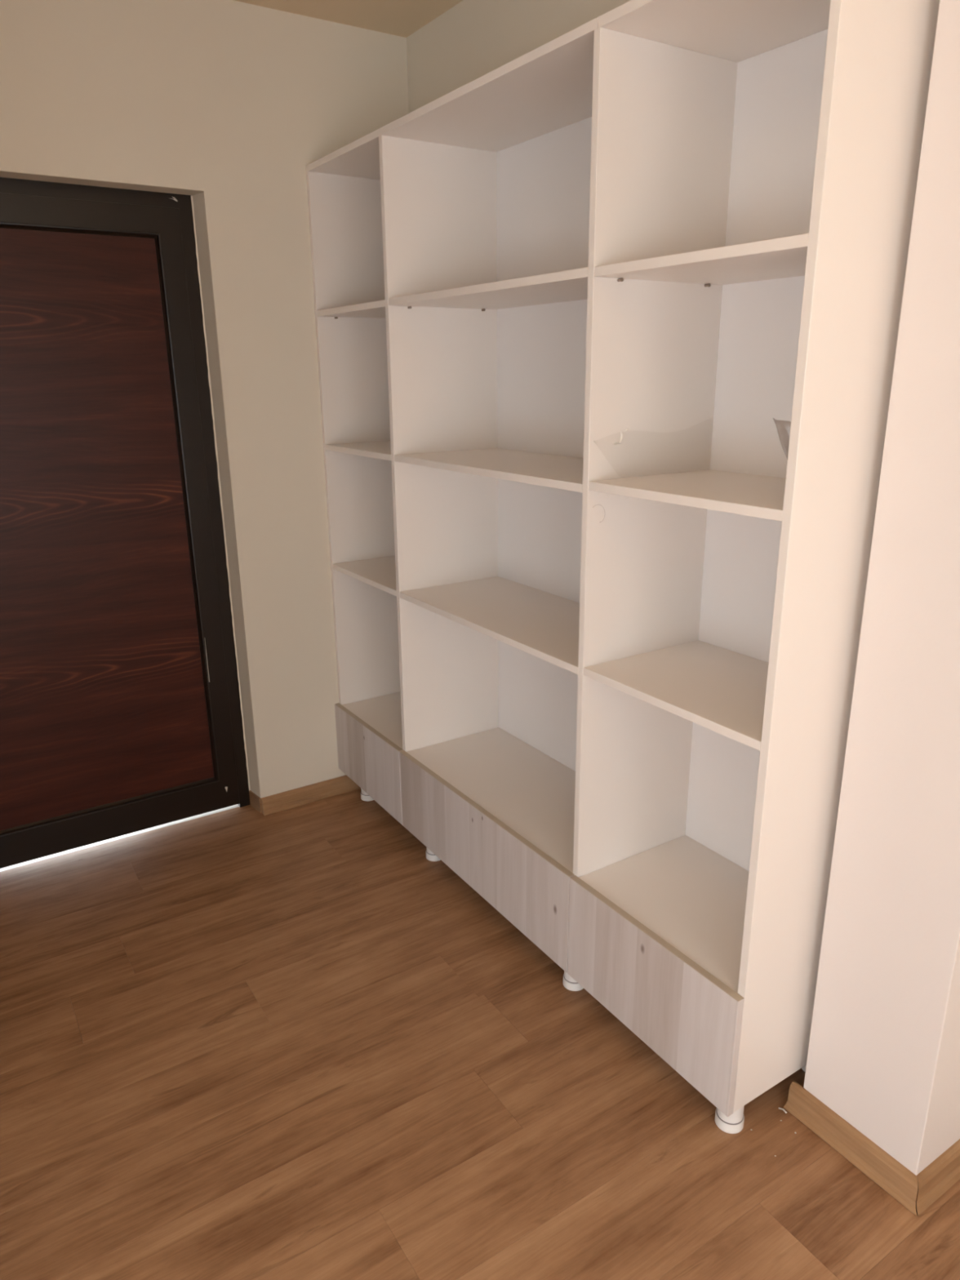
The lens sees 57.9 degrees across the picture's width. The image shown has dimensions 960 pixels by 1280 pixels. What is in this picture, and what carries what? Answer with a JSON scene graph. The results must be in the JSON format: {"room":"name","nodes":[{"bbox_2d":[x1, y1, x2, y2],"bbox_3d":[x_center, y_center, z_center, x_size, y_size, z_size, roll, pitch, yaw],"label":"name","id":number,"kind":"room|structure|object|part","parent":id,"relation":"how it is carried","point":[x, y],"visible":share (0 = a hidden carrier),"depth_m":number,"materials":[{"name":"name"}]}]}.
{"room":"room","nodes":[
{"label":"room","id":0,"kind":"room"},
{"bbox_2d":[0,0,408,798],"bbox_3d":[-1.644,-0.398,2.358,3.667,2.620,0.200,-11,20,-31],"label":"wall","id":1,"kind":"structure","parent":0,"point":[227,105],"depth_m":2.64,"materials":[{"name":"paint"}]},
{"bbox_2d":[0,804,239,871],"bbox_3d":[-1.325,0.684,2.960,1.099,0.008,0.107,-11,20,-31],"label":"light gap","id":2,"kind":"object","parent":1,"relation":"attached to","point":[37,860],"depth_m":2.96,"materials":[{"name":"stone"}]},
{"bbox_2d":[0,177,250,868],"bbox_3d":[-1.316,-0.278,2.632,1.072,2.023,0.064,-11,20,-31],"label":"door","id":3,"kind":"structure","parent":1,"relation":"in","point":[121,713],"depth_m":2.70,"materials":[{"name":"brown wood"}]},
{"bbox_3d":[-1.326,-1.172,2.356,0.868,0.072,0.058,-11,20,-31],"label":"rail","id":4,"kind":"part","parent":3,"relation":"part of","materials":[{"name":"black wood"}]},
{"bbox_3d":[-1.308,0.621,2.912,0.868,0.110,0.058,-11,20,-31],"label":"rail","id":5,"kind":"part","parent":3,"relation":"part of","materials":[{"name":"black wood"}]},
{"bbox_2d":[248,790,262,813],"bbox_3d":[-0.814,0.586,3.145,0.006,0.058,0.081,-15,22,-38],"label":"baseboard reveal","id":6,"kind":"structure","parent":1,"relation":"attached to","point":[255,801],"depth_m":3.14,"materials":[{"name":"brown wood"}]},
{"bbox_2d":[261,774,360,815],"bbox_3d":[-0.489,0.540,3.284,0.688,0.058,0.028,-11,20,-31],"label":"baseboard","id":7,"kind":"structure","parent":1,"relation":"attached to","point":[271,804],"depth_m":3.19,"materials":[{"name":"brown wood"}]},
{"bbox_2d":[233,0,462,37],"bbox_3d":[-0.513,-1.186,0.271,3.667,0.100,4.400,-11,20,-31],"label":"ceiling","id":8,"kind":"structure","parent":0,"point":[402,18],"depth_m":2.53,"materials":[{"name":"paint"}]},
{"bbox_2d":[0,788,959,1279],"bbox_3d":[-0.570,1.280,1.166,3.267,0.100,4.300,-11,20,-31],"label":"floor","id":9,"kind":"structure","parent":0,"point":[243,1042],"depth_m":1.88,"materials":[{"name":"brown wood"}]},
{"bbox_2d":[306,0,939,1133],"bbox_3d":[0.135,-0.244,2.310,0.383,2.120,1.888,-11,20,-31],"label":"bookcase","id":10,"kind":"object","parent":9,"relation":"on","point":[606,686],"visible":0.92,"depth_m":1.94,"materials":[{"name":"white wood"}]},
{"bbox_3d":[-0.240,-1.018,2.678,0.360,0.018,0.477,-11,20,-31],"label":"shelf","id":11,"kind":"part","parent":10,"relation":"part of","materials":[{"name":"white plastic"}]},
{"bbox_3d":[-0.368,-0.511,3.054,0.365,2.005,0.016,-11,20,-31],"label":"panel","id":12,"kind":"part","parent":10,"relation":"part of","materials":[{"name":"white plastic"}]},
{"bbox_3d":[-0.236,-0.617,2.802,0.360,0.018,0.477,-11,20,-31],"label":"shelf","id":13,"kind":"part","parent":10,"relation":"part of","materials":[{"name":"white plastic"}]},
{"bbox_3d":[-0.232,-0.229,2.923,0.360,0.018,0.477,-11,20,-31],"label":"shelf","id":14,"kind":"part","parent":10,"relation":"part of","materials":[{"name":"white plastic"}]},
{"bbox_3d":[-0.388,0.420,3.019,0.017,0.263,0.501,-11,20,-31],"label":"drawer","id":15,"kind":"part","parent":10,"relation":"part of","materials":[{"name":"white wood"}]},
{"bbox_3d":[-0.227,0.274,3.079,0.360,0.018,0.477,-11,20,-31],"label":"shelf","id":16,"kind":"part","parent":10,"relation":"part of","materials":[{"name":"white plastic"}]},
{"bbox_3d":[-0.008,-1.312,2.210,0.365,0.018,1.372,-11,20,-31],"label":"panel","id":17,"kind":"part","parent":10,"relation":"part of","materials":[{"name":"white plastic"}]},
{"bbox_3d":[-0.014,0.592,2.470,0.017,0.273,0.866,-11,20,-31],"label":"drawer","id":18,"kind":"part","parent":10,"relation":"part of","materials":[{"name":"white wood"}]},
{"bbox_3d":[0.131,-0.854,2.131,0.360,0.018,0.849,-11,20,-31],"label":"shelf","id":19,"kind":"part","parent":10,"relation":"part of","materials":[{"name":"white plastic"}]},
{"bbox_3d":[0.135,-0.452,2.255,0.360,0.018,0.849,-11,20,-31],"label":"shelf","id":20,"kind":"part","parent":10,"relation":"part of","materials":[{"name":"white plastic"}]},
{"bbox_3d":[0.139,-0.064,2.375,0.360,0.018,0.849,-11,20,-31],"label":"shelf","id":21,"kind":"part","parent":10,"relation":"part of","materials":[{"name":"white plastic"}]},
{"bbox_3d":[0.144,0.440,2.531,0.360,0.018,0.849,-11,20,-31],"label":"shelf","id":22,"kind":"part","parent":10,"relation":"part of","materials":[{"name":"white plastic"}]},
{"bbox_2d":[613,428,628,444],"bbox_3d":[0.380,-0.415,1.874,0.345,0.117,0.008,-11,20,-31],"label":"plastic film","id":23,"kind":"object","parent":10,"relation":"attached to","point":[626,429],"visible":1,"depth_m":1.81,"materials":[{"name":"white plastic"}]},
{"bbox_3d":[0.363,0.763,1.915,0.017,0.280,0.515,-11,20,-31],"label":"drawer","id":24,"kind":"part","parent":10,"relation":"part of","materials":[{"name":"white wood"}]},
{"bbox_3d":[0.519,0.607,1.979,0.360,0.018,0.489,-11,20,-31],"label":"shelf","id":25,"kind":"part","parent":10,"relation":"part of","materials":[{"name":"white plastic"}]},
{"bbox_3d":[0.513,0.099,1.822,0.360,0.018,0.489,-11,20,-31],"label":"shelf","id":26,"kind":"part","parent":10,"relation":"part of","materials":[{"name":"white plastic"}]},
{"bbox_3d":[0.510,-0.292,1.701,0.360,0.018,0.489,-11,20,-31],"label":"shelf","id":27,"kind":"part","parent":10,"relation":"part of","materials":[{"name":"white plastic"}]},
{"bbox_3d":[0.506,-0.685,1.579,0.360,0.018,0.489,-11,20,-31],"label":"shelf","id":28,"kind":"part","parent":10,"relation":"part of","materials":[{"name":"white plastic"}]},
{"bbox_3d":[0.506,-1.082,1.452,0.365,0.018,0.515,-11,20,-31],"label":"panel","id":29,"kind":"part","parent":10,"relation":"part of","materials":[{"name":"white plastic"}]},
{"bbox_3d":[0.651,-0.045,1.555,0.365,2.027,0.018,-11,20,-31],"label":"panel","id":30,"kind":"part","parent":10,"relation":"part of","materials":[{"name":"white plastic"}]},
{"bbox_2d":[803,0,959,1175],"bbox_3d":[0.816,-0.182,1.426,0.180,2.528,0.253,-11,20,-31],"label":"wall pier","id":31,"kind":"object","parent":9,"relation":"on","point":[883,1055],"visible":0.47,"depth_m":1.50,"materials":[{"name":"paint"}]},
{"bbox_2d":[783,1080,917,1216],"bbox_3d":[0.742,1.008,1.734,0.028,0.058,0.300,-11,20,-31],"label":"baseboard","id":32,"kind":"structure","parent":31,"relation":"attached to","point":[896,1180],"depth_m":1.73,"materials":[{"name":"brown wood"}]},
{"bbox_2d":[915,1138,959,1216],"bbox_3d":[0.893,1.026,1.670,0.205,0.058,0.028,-11,20,-31],"label":"baseboard","id":33,"kind":"structure","parent":31,"relation":"attached to","point":[939,1176],"depth_m":1.66,"materials":[{"name":"brown wood"}]},
{"bbox_2d":[406,0,630,112],"bbox_3d":[0.954,-0.180,1.571,0.200,2.620,4.000,-11,20,-31],"label":"wall","id":34,"kind":"structure","parent":0,"point":[472,39],"depth_m":2.43,"materials":[{"name":"paint"}]}
]}

